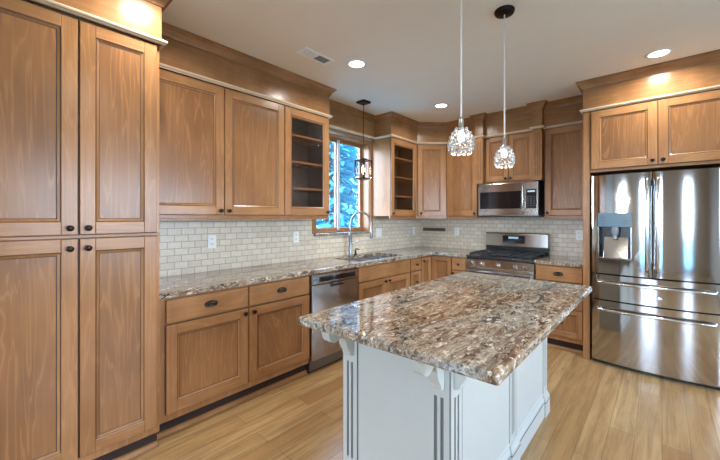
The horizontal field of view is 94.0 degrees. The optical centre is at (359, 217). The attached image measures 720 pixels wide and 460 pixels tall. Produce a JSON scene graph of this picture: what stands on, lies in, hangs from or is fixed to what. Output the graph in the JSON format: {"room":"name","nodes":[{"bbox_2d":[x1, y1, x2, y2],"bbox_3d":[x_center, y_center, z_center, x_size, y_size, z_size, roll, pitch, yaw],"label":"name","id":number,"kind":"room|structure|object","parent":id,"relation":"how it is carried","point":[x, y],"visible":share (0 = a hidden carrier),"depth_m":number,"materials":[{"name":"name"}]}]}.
{"room":"kitchen","nodes":[
{"label":"kitchen","id":0,"kind":"room"},
{"bbox_2d":[24,0,419,276],"bbox_3d":[-1.789,0.030,2.431,0.188,2.686,8.020,0,0,42],"label":"wall","id":1,"kind":"structure","parent":0,"point":[183,244],"depth_m":3.19,"materials":[{"name":"tile"}]},
{"bbox_2d":[208,235,215,248],"bbox_3d":[-1.263,0.208,2.866,0.009,0.116,0.072,0,0,42],"label":"wall outlet","id":2,"kind":"object","parent":1,"relation":"attached to","point":[211,238],"visible":1,"depth_m":2.86,"materials":[{"name":"white plastic"}]},
{"bbox_2d":[159,69,283,219],"bbox_3d":[-1.165,-0.498,2.724,0.362,1.035,1.109,0,0,42],"label":"upper cabinet","id":3,"kind":"object","parent":1,"relation":"attached to","point":[221,150],"visible":0.8,"depth_m":2.57,"materials":[{"name":"brown wood"}]},
{"bbox_2d":[159,216,419,276],"bbox_3d":[-0.350,0.213,3.894,0.008,0.520,3.920,0,0,42],"label":"tile backsplash","id":4,"kind":"structure","parent":1,"relation":"attached to","point":[183,244],"depth_m":3.18,"materials":[{"name":"beige tile"}]},
{"bbox_2d":[293,231,298,242],"bbox_3d":[-0.671,0.208,3.524,0.009,0.116,0.072,0,0,42],"label":"wall outlet","id":5,"kind":"object","parent":1,"relation":"attached to","point":[296,233],"visible":1,"depth_m":3.52,"materials":[{"name":"white plastic"}]},
{"bbox_2d":[283,106,329,218],"bbox_3d":[-0.609,-0.498,3.341,0.362,1.035,0.548,0,0,42],"label":"upper cabinet","id":6,"kind":"object","parent":1,"relation":"attached to","point":[306,135],"visible":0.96,"depth_m":3.42,"materials":[{"name":"brown wood"}]},
{"bbox_2d":[292,133,322,146],"bbox_3d":[-0.630,-0.776,3.359,0.278,0.020,0.504,0,0,42],"label":"shelf","id":7,"kind":"object","parent":6,"relation":"attached to","point":[297,140],"depth_m":3.42,"materials":[{"name":"brown wood"}]},
{"bbox_2d":[292,160,322,169],"bbox_3d":[-0.630,-0.525,3.359,0.278,0.020,0.504,0,0,42],"label":"shelf","id":8,"kind":"object","parent":6,"relation":"attached to","point":[296,165],"depth_m":3.41,"materials":[{"name":"brown wood"}]},
{"bbox_2d":[292,187,322,192],"bbox_3d":[-0.630,-0.275,3.359,0.278,0.020,0.504,0,0,42],"label":"shelf","id":9,"kind":"object","parent":6,"relation":"attached to","point":[294,189],"depth_m":3.40,"materials":[{"name":"brown wood"}]},
{"bbox_2d":[312,130,372,235],"bbox_3d":[-0.237,-0.395,4.123,0.190,1.215,1.030,0,0,42],"label":"window","id":10,"kind":"structure","parent":1,"relation":"in","point":[364,186],"depth_m":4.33,"materials":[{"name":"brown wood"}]},
{"bbox_2d":[27,0,719,144],"bbox_3d":[0.214,-1.165,3.070,6.118,0.291,2.720,0,0,-19],"label":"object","id":11,"kind":"structure","parent":1,"relation":"attached to","point":[143,16],"depth_m":2.91,"materials":[{"name":"brown wood"}]},
{"bbox_2d":[32,0,719,143],"bbox_3d":[0.235,-1.031,3.051,6.120,0.026,2.732,0,0,-19],"label":"trim","id":12,"kind":"structure","parent":1,"relation":"attached to","point":[50,3],"depth_m":2.72,"materials":[{"name":"brown wood"}]},
{"bbox_2d":[376,228,381,236],"bbox_3d":[0.259,0.208,4.557,0.009,0.116,0.118,0,0,42],"label":"light switch","id":13,"kind":"object","parent":1,"relation":"attached to","point":[378,230],"visible":1,"depth_m":4.55,"materials":[{"name":"white plastic"}]},
{"bbox_2d":[372,137,415,218],"bbox_3d":[0.483,-0.498,4.553,0.362,1.035,0.604,0,0,42],"label":"upper cabinet","id":14,"kind":"object","parent":1,"relation":"attached to","point":[394,160],"visible":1,"depth_m":4.41,"materials":[{"name":"brown wood"}]},
{"bbox_2d":[394,157,412,163],"bbox_3d":[0.462,-0.776,4.572,0.278,0.020,0.560,0,0,42],"label":"shelf","id":15,"kind":"object","parent":14,"relation":"attached to","point":[397,160],"depth_m":4.61,"materials":[{"name":"brown wood"}]},
{"bbox_2d":[394,176,412,181],"bbox_3d":[0.462,-0.525,4.572,0.278,0.020,0.560,0,0,42],"label":"shelf","id":16,"kind":"object","parent":14,"relation":"attached to","point":[396,178],"depth_m":4.63,"materials":[{"name":"brown wood"}]},
{"bbox_2d":[394,195,412,198],"bbox_3d":[0.462,-0.275,4.572,0.278,0.020,0.560,0,0,42],"label":"shelf","id":17,"kind":"object","parent":14,"relation":"attached to","point":[395,196],"depth_m":4.65,"materials":[{"name":"brown wood"}]},
{"bbox_2d":[25,0,719,121],"bbox_3d":[0.531,-1.388,0.343,6.470,0.150,8.420,0,0,42],"label":"ceiling","id":18,"kind":"structure","parent":0,"point":[410,49],"depth_m":2.49,"materials":[{"name":"paint"}]},
{"bbox_2d":[296,47,333,64],"bbox_3d":[-0.363,-1.308,2.735,0.124,0.011,0.310,0,0,42],"label":"ceiling vent","id":19,"kind":"object","parent":18,"relation":"in","point":[311,54],"visible":1,"depth_m":2.72,"materials":[{"name":"white metal"}]},
{"bbox_2d":[346,59,366,68],"bbox_3d":[-0.030,-1.310,2.874,0.184,0.005,0.184,0,0,42],"label":"recessed light","id":20,"kind":"object","parent":18,"relation":"in","point":[354,63],"visible":1,"depth_m":2.86,"materials":[{"name":"white plastic"}]},
{"bbox_2d":[354,99,372,179],"bbox_3d":[0.040,-0.870,3.807,0.148,0.885,0.148,0,0,42],"label":"lantern pendant","id":21,"kind":"object","parent":18,"relation":"hanging from","point":[363,102],"visible":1,"depth_m":3.80,"materials":[{"name":"black metal"}]},
{"bbox_2d":[433,103,448,107],"bbox_3d":[0.954,-1.310,3.945,0.184,0.005,0.184,0,0,42],"label":"recessed light","id":22,"kind":"object","parent":18,"relation":"in","point":[439,105],"visible":1,"depth_m":3.94,"materials":[{"name":"white plastic"}]},
{"bbox_2d":[448,0,474,155],"bbox_3d":[0.504,-0.812,1.671,0.131,1.001,0.131,0,0,42],"label":"pendant lamp","id":23,"kind":"object","parent":18,"relation":"hanging from","point":[460,136],"visible":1,"depth_m":1.66,"materials":[{"name":"clear glass"}]},
{"bbox_2d":[458,117,464,130],"bbox_3d":[0.504,-0.463,1.672,0.040,0.072,0.040,0,0,42],"label":"socket","id":24,"kind":"object","parent":23,"relation":"attached to","point":[461,121],"depth_m":1.66,"materials":[{"name":"silver metal"}]},
{"bbox_2d":[494,5,515,167],"bbox_3d":[0.918,-0.814,2.131,0.131,0.997,0.130,0,0,42],"label":"pendant lamp","id":25,"kind":"object","parent":18,"relation":"hanging from","point":[505,11],"visible":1,"depth_m":2.12,"materials":[{"name":"clear glass"}]},
{"bbox_2d":[502,138,507,149],"bbox_3d":[0.918,-0.467,2.131,0.040,0.072,0.040,0,0,42],"label":"socket","id":26,"kind":"object","parent":25,"relation":"attached to","point":[504,142],"depth_m":2.12,"materials":[{"name":"silver metal"}]},
{"bbox_2d":[644,48,673,58],"bbox_3d":[2.394,-1.310,2.689,0.184,0.005,0.184,0,0,42],"label":"recessed light","id":27,"kind":"object","parent":18,"relation":"in","point":[662,52],"visible":1,"depth_m":2.69,"materials":[{"name":"white plastic"}]},
{"bbox_2d":[129,346,719,459],"bbox_3d":[0.531,1.433,0.343,6.470,0.120,8.420,0,0,42],"label":"floor","id":28,"kind":"structure","parent":0,"point":[599,410],"depth_m":2.25,"materials":[{"name":"brown wood"}]},
{"bbox_2d":[0,0,159,459],"bbox_3d":[-1.784,0.178,1.785,0.696,2.389,1.105,0,0,42],"label":"pantry cabinet","id":29,"kind":"object","parent":28,"relation":"on","point":[79,99],"visible":1,"depth_m":1.69,"materials":[{"name":"brown wood"}]},
{"bbox_2d":[157,275,308,439],"bbox_3d":[-1.037,0.935,2.661,0.618,0.875,1.187,0,0,42],"label":"base cabinet","id":30,"kind":"object","parent":28,"relation":"on","point":[220,350],"visible":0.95,"depth_m":2.37,"materials":[{"name":"brown wood"}]},
{"bbox_2d":[306,267,357,372],"bbox_3d":[-0.423,0.937,3.320,0.588,0.872,0.600,0,0,42],"label":"dishwasher","id":31,"kind":"object","parent":28,"relation":"on","point":[327,290],"visible":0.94,"depth_m":3.05,"materials":[{"name":"silver metal"}]},
{"bbox_2d":[356,256,409,300],"bbox_3d":[0.091,0.935,3.914,0.618,0.875,0.955,0,0,42],"label":"base cabinet","id":32,"kind":"object","parent":28,"relation":"on","point":[375,279],"visible":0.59,"depth_m":3.67,"materials":[{"name":"brown wood"}]},
{"bbox_2d":[410,257,420,285],"bbox_3d":[0.494,0.935,4.362,0.618,0.875,0.245,0,0,42],"label":"base cabinet","id":33,"kind":"object","parent":28,"relation":"on","point":[415,263],"visible":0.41,"depth_m":4.16,"materials":[{"name":"brown wood"}]},
{"bbox_2d":[321,332,549,459],"bbox_3d":[0.629,0.935,1.908,0.782,0.875,1.656,0,0,42],"label":"kitchen island","id":34,"kind":"object","parent":28,"relation":"on","point":[396,407],"visible":0.48,"depth_m":1.55,"materials":[{"name":"white paint"}]},
{"bbox_2d":[298,272,591,385],"bbox_3d":[0.628,0.478,1.895,0.913,0.038,1.743,0,0,42],"label":"island countertop","id":35,"kind":"structure","parent":34,"relation":"on","point":[478,326],"depth_m":1.49,"materials":[{"name":"stone"}]},
{"bbox_2d":[420,255,451,282],"bbox_3d":[0.977,0.935,4.710,0.870,0.875,0.912,0,0,42],"label":"base cabinet","id":36,"kind":"object","parent":28,"relation":"on","point":[433,267],"visible":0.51,"depth_m":4.37,"materials":[{"name":"brown wood"}]},
{"bbox_2d":[159,246,478,299],"bbox_3d":[0.045,0.478,3.525,1.070,0.038,3.920,0,0,42],"label":"countertop","id":37,"kind":"structure","parent":36,"relation":"on","point":[200,282],"depth_m":2.89,"materials":[{"name":"stone"}]},
{"bbox_2d":[348,211,372,255],"bbox_3d":[0.005,0.193,3.998,0.298,0.531,0.070,0,0,2],"label":"faucet","id":38,"kind":"object","parent":37,"relation":"on","point":[356,213],"visible":1,"depth_m":3.98,"materials":[{"name":"silver metal"}]},
{"bbox_2d":[348,256,387,261],"bbox_3d":[0.121,0.593,3.901,0.400,0.189,0.838,0,0,42],"label":"sink","id":39,"kind":"object","parent":37,"relation":"in","point":[373,257],"visible":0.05,"depth_m":4.16,"materials":[{"name":"silver metal"}]},
{"bbox_2d":[452,257,467,273],"bbox_3d":[1.447,0.935,4.431,0.196,0.875,0.698,0,0,42],"label":"base cabinet","id":40,"kind":"object","parent":28,"relation":"on","point":[458,263],"visible":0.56,"depth_m":4.19,"materials":[{"name":"brown wood"}]},
{"bbox_2d":[466,232,549,279],"bbox_3d":[1.797,0.787,4.094,0.764,1.172,0.720,0,0,42],"label":"gas range","id":41,"kind":"object","parent":28,"relation":"on","point":[508,254],"visible":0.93,"depth_m":4.07,"materials":[{"name":"silver metal"}]},
{"bbox_2d":[467,254,544,263],"bbox_3d":[1.802,0.475,4.100,0.764,0.060,0.605,0,0,42],"label":"cooktop","id":42,"kind":"object","parent":41,"relation":"in","point":[489,258],"depth_m":3.89,"materials":[{"name":"black metal"}]},
{"bbox_2d":[535,264,582,353],"bbox_3d":[2.260,0.935,3.700,0.443,0.875,0.696,0,0,42],"label":"base cabinet","id":43,"kind":"object","parent":28,"relation":"on","point":[568,335],"visible":0.42,"depth_m":3.42,"materials":[{"name":"brown wood"}]},
{"bbox_2d":[534,255,582,267],"bbox_3d":[2.264,0.478,3.704,0.443,0.038,0.685,0,0,42],"label":"countertop","id":44,"kind":"structure","parent":43,"relation":"on","point":[572,261],"depth_m":3.56,"materials":[{"name":"stone"}]},
{"bbox_2d":[583,112,594,359],"bbox_3d":[2.436,0.178,3.519,0.056,2.389,0.731,0,0,42],"label":"end panel","id":45,"kind":"object","parent":28,"relation":"on","point":[587,176],"visible":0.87,"depth_m":3.25,"materials":[{"name":"brown wood"}]},
{"bbox_2d":[592,168,719,389],"bbox_3d":[2.738,0.490,3.132,0.869,1.765,0.880,0,0,42],"label":"refrigerator","id":46,"kind":"object","parent":28,"relation":"on","point":[656,235],"visible":1,"depth_m":2.83,"materials":[{"name":"silver metal"}]},
{"bbox_2d":[420,89,717,256],"bbox_3d":[3.271,0.030,3.387,6.430,2.686,0.188,0,0,42],"label":"wall","id":47,"kind":"structure","parent":0,"point":[472,232],"depth_m":4.54,"materials":[{"name":"tile"}]},
{"bbox_2d":[416,145,446,218],"bbox_3d":[0.985,-0.498,4.912,0.613,1.035,0.603,0,0,42],"label":"upper cabinet","id":48,"kind":"object","parent":47,"relation":"attached to","point":[431,160],"visible":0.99,"depth_m":4.69,"materials":[{"name":"brown wood"}]},
{"bbox_2d":[145,0,719,128],"bbox_3d":[0.396,-1.276,2.133,3.334,0.071,5.500,0,0,42],"label":"trim","id":49,"kind":"structure","parent":47,"relation":"attached to","point":[170,31],"depth_m":3.03,"materials":[{"name":"brown wood"}]},
{"bbox_2d":[423,227,444,230],"bbox_3d":[1.138,0.188,5.165,0.380,0.052,0.022,0,0,42],"label":"knife strip","id":50,"kind":"object","parent":47,"relation":"attached to","point":[424,228],"visible":1,"depth_m":5.16,"materials":[{"name":"black metal"}]},
{"bbox_2d":[454,227,458,234],"bbox_3d":[1.418,0.208,4.922,0.072,0.116,0.009,0,0,42],"label":"wall outlet","id":51,"kind":"object","parent":47,"relation":"attached to","point":[456,229],"visible":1,"depth_m":4.92,"materials":[{"name":"white plastic"}]},
{"bbox_2d":[446,140,478,218],"bbox_3d":[1.465,-0.498,4.654,0.450,1.035,0.344,0,0,42],"label":"upper cabinet","id":52,"kind":"object","parent":47,"relation":"attached to","point":[462,190],"visible":0.67,"depth_m":4.55,"materials":[{"name":"brown wood"}]},
{"bbox_2d":[420,216,582,256],"bbox_3d":[1.811,0.213,4.580,2.287,0.520,0.008,0,0,42],"label":"tile backsplash","id":53,"kind":"structure","parent":47,"relation":"attached to","point":[472,232],"depth_m":4.54,"materials":[{"name":"beige tile"}]},
{"bbox_2d":[475,128,544,184],"bbox_3d":[1.911,-0.722,4.225,0.782,0.589,0.384,0,0,42],"label":"upper cabinet","id":54,"kind":"object","parent":47,"relation":"attached to","point":[528,148],"visible":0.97,"depth_m":4.09,"materials":[{"name":"brown wood"}]},
{"bbox_2d":[478,181,544,216],"bbox_3d":[1.898,-0.210,4.213,0.706,0.420,0.414,0,0,42],"label":"microwave oven","id":55,"kind":"object","parent":54,"relation":"attached to","point":[515,199],"visible":0.97,"depth_m":4.05,"materials":[{"name":"silver metal"}]},
{"bbox_2d":[544,123,582,218],"bbox_3d":[2.381,-0.498,3.829,0.436,1.035,0.344,0,0,42],"label":"upper cabinet","id":56,"kind":"object","parent":47,"relation":"attached to","point":[563,145],"visible":0.83,"depth_m":3.74,"materials":[{"name":"brown wood"}]},
{"bbox_2d":[576,230,582,239],"bbox_3d":[2.551,0.208,3.902,0.072,0.116,0.009,0,0,42],"label":"wall outlet","id":57,"kind":"object","parent":47,"relation":"attached to","point":[579,233],"visible":0.99,"depth_m":3.90,"materials":[{"name":"white plastic"}]},
{"bbox_2d":[590,89,719,175],"bbox_3d":[2.810,-0.722,3.154,0.985,0.589,0.774,0,0,42],"label":"upper cabinet","id":58,"kind":"object","parent":47,"relation":"attached to","point":[680,132],"visible":0.97,"depth_m":2.90,"materials":[{"name":"brown wood"}]},
{"label":"outside","id":59,"kind":"structure","parent":0,"visible":0},
{"bbox_3d":[0.000,1.798,0.000,80.000,0.150,80.000,0,0,42],"label":"ground","id":60,"kind":"structure","parent":59,"visible":0},
{"bbox_2d":[316,147,357,226],"bbox_3d":[-0.979,-2.379,12.459,4.888,8.455,4.835,0,0,42],"label":"spruce tree","id":61,"kind":"object","parent":60,"relation":"on","point":[356,149],"visible":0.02,"depth_m":12.15,"materials":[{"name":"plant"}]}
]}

